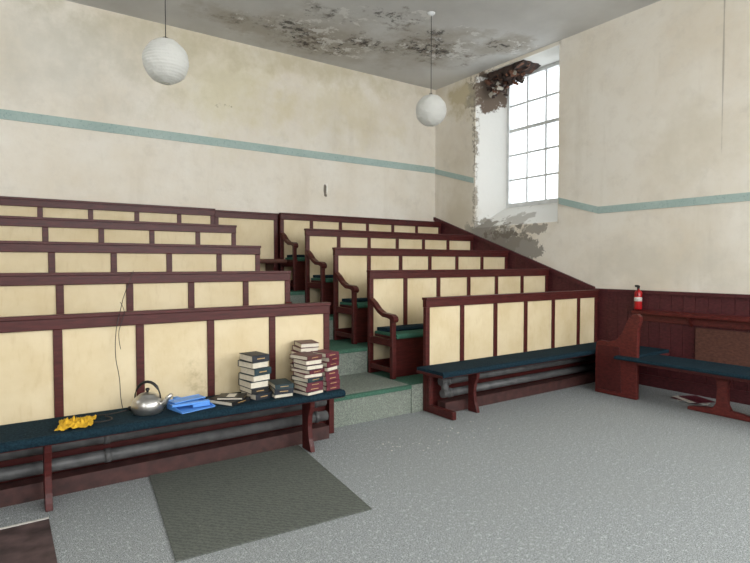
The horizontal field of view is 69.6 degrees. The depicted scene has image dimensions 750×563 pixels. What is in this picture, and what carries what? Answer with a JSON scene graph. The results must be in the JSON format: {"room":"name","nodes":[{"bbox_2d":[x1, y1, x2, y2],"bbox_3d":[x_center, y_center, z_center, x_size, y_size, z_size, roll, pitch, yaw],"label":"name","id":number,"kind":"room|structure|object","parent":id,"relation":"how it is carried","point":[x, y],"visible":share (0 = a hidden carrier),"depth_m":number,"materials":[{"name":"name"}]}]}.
{"room":"house of worship","nodes":[
{"label":"house of worship","id":0,"kind":"room"},
{"bbox_2d":[0,0,435,221],"bbox_3d":[-2.724,-1.065,7.393,10.300,4.650,0.300,-1,2,-35],"label":"wall","id":1,"kind":"structure","parent":0,"point":[59,58],"depth_m":7.37,"materials":[{"name":"paint"}]},
{"bbox_2d":[0,109,434,173],"bbox_3d":[-2.766,-1.933,7.145,9.380,0.110,0.012,-1,2,-35],"label":"trim","id":2,"kind":"structure","parent":1,"relation":"attached to","point":[4,114],"depth_m":7.34,"materials":[{"name":"teal paint"}]},
{"bbox_2d":[277,214,279,270],"bbox_3d":[-2.767,-0.418,7.169,9.350,1.130,0.048,-1,2,-35],"label":"trim","id":3,"kind":"structure","parent":1,"relation":"attached to","point":[278,214],"depth_m":8.08,"materials":[{"name":"paint"}]},
{"bbox_2d":[290,289,423,427],"bbox_3d":[-1.821,0.746,5.890,9.300,1.126,3.283,-1,2,-35],"label":"steps","id":4,"kind":"structure","parent":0,"point":[371,396],"depth_m":5.43,"materials":[{"name":"carpet"}]},
{"bbox_2d":[0,196,214,223],"bbox_3d":[-4.193,-0.370,5.694,5.213,1.127,0.520,-1,2,-35],"label":"pew","id":5,"kind":"object","parent":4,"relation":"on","point":[9,206],"visible":0.28,"depth_m":6.54,"materials":[{"name":"paint"}]},
{"bbox_2d":[0,215,236,244],"bbox_3d":[-3.736,-0.073,5.046,5.213,1.134,0.520,-1,2,-35],"label":"pew","id":6,"kind":"object","parent":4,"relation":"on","point":[12,228],"visible":0.23,"depth_m":5.88,"materials":[{"name":"paint"}]},
{"bbox_2d":[0,240,260,272],"bbox_3d":[-3.308,0.223,4.440,5.213,1.142,0.520,-1,2,-35],"label":"pew","id":7,"kind":"object","parent":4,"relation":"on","point":[15,256],"visible":0.19,"depth_m":5.26,"materials":[{"name":"paint"}]},
{"bbox_2d":[0,271,291,316],"bbox_3d":[-2.875,0.519,3.825,5.213,1.150,0.520,-1,2,-35],"label":"pew","id":8,"kind":"object","parent":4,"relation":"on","point":[21,294],"visible":0.24,"depth_m":4.63,"materials":[{"name":"paint"}]},
{"bbox_2d":[115,272,132,408],"bbox_3d":[-1.928,0.402,4.168,0.052,0.959,0.886,-1,2,-19],"label":"hanging wire","id":9,"kind":"object","parent":8,"relation":"hanging from","point":[132,272],"visible":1,"depth_m":3.79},
{"bbox_2d":[215,210,286,270],"bbox_3d":[-1.721,-0.425,7.539,0.940,1.117,0.429,-1,2,-35],"label":"pew","id":10,"kind":"object","parent":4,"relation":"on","point":[253,228],"visible":0.47,"depth_m":7.73,"materials":[{"name":"paint"}]},
{"bbox_2d":[279,213,441,290],"bbox_3d":[0.016,-0.465,8.618,3.131,1.127,0.520,-1,2,-35],"label":"pew","id":11,"kind":"object","parent":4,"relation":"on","point":[292,226],"visible":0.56,"depth_m":8.13,"materials":[{"name":"paint"}]},
{"bbox_2d":[304,228,473,313],"bbox_3d":[0.473,-0.168,7.970,3.131,1.134,0.520,-1,2,-35],"label":"pew","id":12,"kind":"object","parent":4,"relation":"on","point":[319,243],"visible":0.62,"depth_m":7.52,"materials":[{"name":"paint"}]},
{"bbox_2d":[332,247,508,343],"bbox_3d":[0.901,0.128,7.364,3.131,1.142,0.520,-1,2,-35],"label":"pew","id":13,"kind":"object","parent":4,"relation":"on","point":[350,265],"visible":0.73,"depth_m":6.89,"materials":[{"name":"paint"}]},
{"bbox_2d":[366,269,549,378],"bbox_3d":[1.335,0.424,6.749,3.131,1.150,0.520,-1,2,-35],"label":"pew","id":14,"kind":"object","parent":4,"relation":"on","point":[395,302],"visible":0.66,"depth_m":6.27,"materials":[{"name":"paint"}]},
{"bbox_2d":[66,0,659,89],"bbox_3d":[0.529,-3.312,2.637,10.300,0.150,11.700,-1,2,-35],"label":"ceiling","id":15,"kind":"structure","parent":0,"point":[390,39],"depth_m":7.11,"materials":[{"name":"paint"}]},
{"bbox_2d":[142,0,188,84],"bbox_3d":[-1.861,-2.535,4.788,0.392,1.542,0.390,-1,2,-35],"label":"lantern pendant","id":16,"kind":"object","parent":15,"relation":"hanging from","point":[165,61],"visible":1,"depth_m":4.68,"materials":[{"name":"white"}]},
{"bbox_2d":[416,11,446,126],"bbox_3d":[0.707,-2.667,6.802,0.392,1.407,0.390,-1,2,-35],"label":"lantern pendant","id":17,"kind":"object","parent":15,"relation":"hanging from","point":[431,110],"visible":1,"depth_m":6.69,"materials":[{"name":"white"}]},
{"bbox_2d":[0,382,749,562],"bbox_3d":[0.529,1.510,2.793,10.300,0.200,11.700,-1,2,-35],"label":"floor","id":18,"kind":"structure","parent":0,"point":[576,474],"depth_m":3.47,"materials":[{"name":"grey carpet"}]},
{"bbox_2d":[0,517,56,562],"bbox_3d":[-2.222,1.424,2.202,1.610,0.009,1.275,-1,2,-35],"label":"worn floorcloth","id":19,"kind":"object","parent":18,"relation":"on","point":[30,541],"visible":1,"depth_m":2.89,"materials":[{"name":"paint"}]},
{"bbox_2d":[0,400,328,507],"bbox_3d":[-2.504,1.216,3.250,5.050,0.355,0.128,-1,2,-35],"label":"pipes","id":20,"kind":"object","parent":18,"relation":"on","point":[31,489],"visible":0.7,"depth_m":3.82,"materials":[{"name":"metal"}]},
{"bbox_2d":[0,302,345,511],"bbox_3d":[-2.422,0.817,3.181,5.210,1.157,0.529,-1,2,-35],"label":"pew","id":21,"kind":"object","parent":18,"relation":"on","point":[54,368],"visible":0.7,"depth_m":3.85,"materials":[{"name":"paint"}]},
{"bbox_2d":[54,414,96,430],"bbox_3d":[-1.901,0.883,3.435,0.261,0.055,0.223,-1,2,-35],"label":"yellow duster","id":22,"kind":"object","parent":21,"relation":"on","point":[73,422],"visible":1,"depth_m":3.40,"materials":[{"name":"yellow fabric"}]},
{"bbox_2d":[92,410,126,422],"bbox_3d":[-1.776,0.892,3.566,0.251,0.023,0.190,-1,2,-23],"label":"power cable","id":23,"kind":"object","parent":21,"relation":"on","point":[123,410],"visible":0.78,"depth_m":3.62,"materials":[{"name":"black plastic"}]},
{"bbox_2d":[128,380,172,415],"bbox_3d":[-1.552,0.791,3.723,0.262,0.224,0.212,-1,2,-35],"label":"kettle","id":24,"kind":"object","parent":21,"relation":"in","point":[147,403],"visible":1,"depth_m":3.66,"materials":[{"name":"metal"}]},
{"bbox_2d":[167,394,214,413],"bbox_3d":[-1.360,0.868,3.872,0.330,0.060,0.277,2,2,41],"label":"dustpan","id":25,"kind":"object","parent":21,"relation":"on","point":[182,405],"visible":0.94,"depth_m":3.82,"materials":[{"name":"blue plastic"}]},
{"bbox_2d":[208,393,250,406],"bbox_3d":[-1.078,0.870,4.022,0.265,0.050,0.212,1,2,25],"label":"book","id":26,"kind":"object","parent":21,"relation":"in","point":[227,399],"visible":0.98,"depth_m":3.96,"materials":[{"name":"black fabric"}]},
{"bbox_2d":[238,351,271,400],"bbox_3d":[-0.931,0.724,4.163,0.230,0.334,0.172,2,3,45],"label":"book stack","id":27,"kind":"object","parent":21,"relation":"in","point":[254,375],"visible":0.98,"depth_m":4.10,"materials":[{"name":"white paper"}]},
{"bbox_2d":[268,378,293,398],"bbox_3d":[-0.747,0.836,4.228,0.186,0.105,0.215,-1,2,-24],"label":"book stack","id":28,"kind":"object","parent":21,"relation":"in","point":[280,388],"visible":0.93,"depth_m":4.16,"materials":[{"name":"blue paper"}]},
{"bbox_2d":[289,339,318,380],"bbox_3d":[-0.584,0.692,4.536,0.212,0.373,0.240,-1,2,-35],"label":"book stack","id":29,"kind":"object","parent":21,"relation":"in","point":[299,345],"visible":0.31,"depth_m":4.48,"materials":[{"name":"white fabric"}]},
{"bbox_2d":[290,351,324,395],"bbox_3d":[-0.540,0.732,4.303,0.189,0.308,0.240,-2,3,-44],"label":"book stack","id":30,"kind":"object","parent":21,"relation":"in","point":[308,369],"visible":0.97,"depth_m":4.24,"materials":[{"name":"white paper"}]},
{"bbox_2d":[311,349,339,390],"bbox_3d":[-0.412,0.728,4.461,0.223,0.306,0.182,1,2,36],"label":"book stack","id":31,"kind":"object","parent":21,"relation":"in","point":[330,358],"visible":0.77,"depth_m":4.39,"materials":[{"name":"red paper"}]},
{"bbox_2d":[149,445,371,561],"bbox_3d":[-0.815,1.379,3.584,1.155,0.008,1.358,-1,2,-28],"label":"doormat","id":32,"kind":"object","parent":18,"relation":"on","point":[220,505],"visible":1,"depth_m":3.42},
{"bbox_2d":[416,290,598,419],"bbox_3d":[1.782,0.721,6.138,3.103,1.157,0.469,-1,2,-35],"label":"pew","id":33,"kind":"object","parent":18,"relation":"on","point":[470,335],"visible":0.84,"depth_m":6.02,"materials":[{"name":"paint"}]},
{"bbox_2d":[438,354,595,411],"bbox_3d":[1.811,1.118,6.247,2.780,0.355,0.128,-1,2,-35],"label":"pipes","id":34,"kind":"object","parent":18,"relation":"on","point":[458,403],"visible":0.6,"depth_m":6.06,"materials":[{"name":"metal"}]},
{"bbox_2d":[595,314,669,399],"bbox_3d":[3.051,0.819,6.331,0.778,0.946,0.534,-1,2,-35],"label":"pew","id":35,"kind":"object","parent":18,"relation":"on","point":[620,378],"visible":0.92,"depth_m":6.08,"materials":[{"name":"paint"}]},
{"bbox_2d":[614,354,749,421],"bbox_3d":[3.662,1.097,5.019,0.500,0.475,2.800,-1,2,-35],"label":"bench","id":36,"kind":"object","parent":18,"relation":"on","point":[723,373],"visible":1,"depth_m":5.34,"materials":[{"name":"paint"}]},
{"bbox_2d":[671,395,713,404],"bbox_3d":[3.494,1.294,5.918,0.338,0.023,0.380,-1,2,-16],"label":"pile","id":37,"kind":"object","parent":18,"relation":"on","point":[694,399],"visible":1,"depth_m":5.88,"materials":[{"name":"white paper"}]},
{"bbox_2d":[435,0,749,294],"bbox_3d":[4.512,-1.003,5.481,0.600,4.650,11.100,-1,2,-35],"label":"wall","id":38,"kind":"structure","parent":0,"point":[654,99],"depth_m":6.77,"materials":[{"name":"paint"}]},
{"bbox_2d":[485,60,540,98],"bbox_3d":[2.177,-3.179,8.629,0.440,0.398,0.884,-1,2,-35],"label":"lintel","id":39,"kind":"object","parent":38,"relation":"attached to","point":[514,73],"visible":1,"depth_m":8.54,"materials":[{"name":"brick"}]},
{"bbox_2d":[506,61,558,207],"bbox_3d":[2.586,-2.291,8.614,0.080,2.140,1.190,-1,2,-35],"label":"window","id":40,"kind":"structure","parent":38,"relation":"in","point":[509,204],"depth_m":8.74,"materials":[{"name":"white paint"}]},
{"bbox_2d":[433,217,749,404],"bbox_3d":[3.218,0.102,6.808,0.048,2.353,7.495,-1,2,-35],"label":"wall paneling","id":41,"kind":"structure","parent":38,"relation":"attached to","point":[615,306],"depth_m":6.50,"materials":[{"name":"brown wood"}]},
{"bbox_2d":[435,169,749,213],"bbox_3d":[3.236,-1.419,6.768,0.012,1.057,7.490,-1,2,-35],"label":"trim","id":42,"kind":"structure","parent":38,"relation":"attached to","point":[738,197],"depth_m":6.62,"materials":[{"name":"teal paint"}]},
{"bbox_2d":[631,309,749,329],"bbox_3d":[4.176,0.467,5.332,0.134,0.160,3.360,-1,2,-35],"label":"shelf rail","id":43,"kind":"object","parent":38,"relation":"attached to","point":[691,319],"visible":0.83,"depth_m":6.12,"materials":[{"name":"brown wood"}]},
{"bbox_2d":[634,285,641,309],"bbox_3d":[3.234,0.192,6.648,0.113,0.300,0.092,-1,2,-35],"label":"fire extinguisher","id":44,"kind":"object","parent":43,"relation":"on","point":[638,293],"visible":1,"depth_m":6.62,"materials":[{"name":"red metal"}]},
{"bbox_2d":[695,328,749,366],"bbox_3d":[4.157,0.756,5.444,0.042,0.415,1.750,-1,2,-35],"label":"board","id":45,"kind":"object","parent":38,"relation":"attached to","point":[712,345],"visible":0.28,"depth_m":5.92,"materials":[{"name":"brown wood"}]}
]}

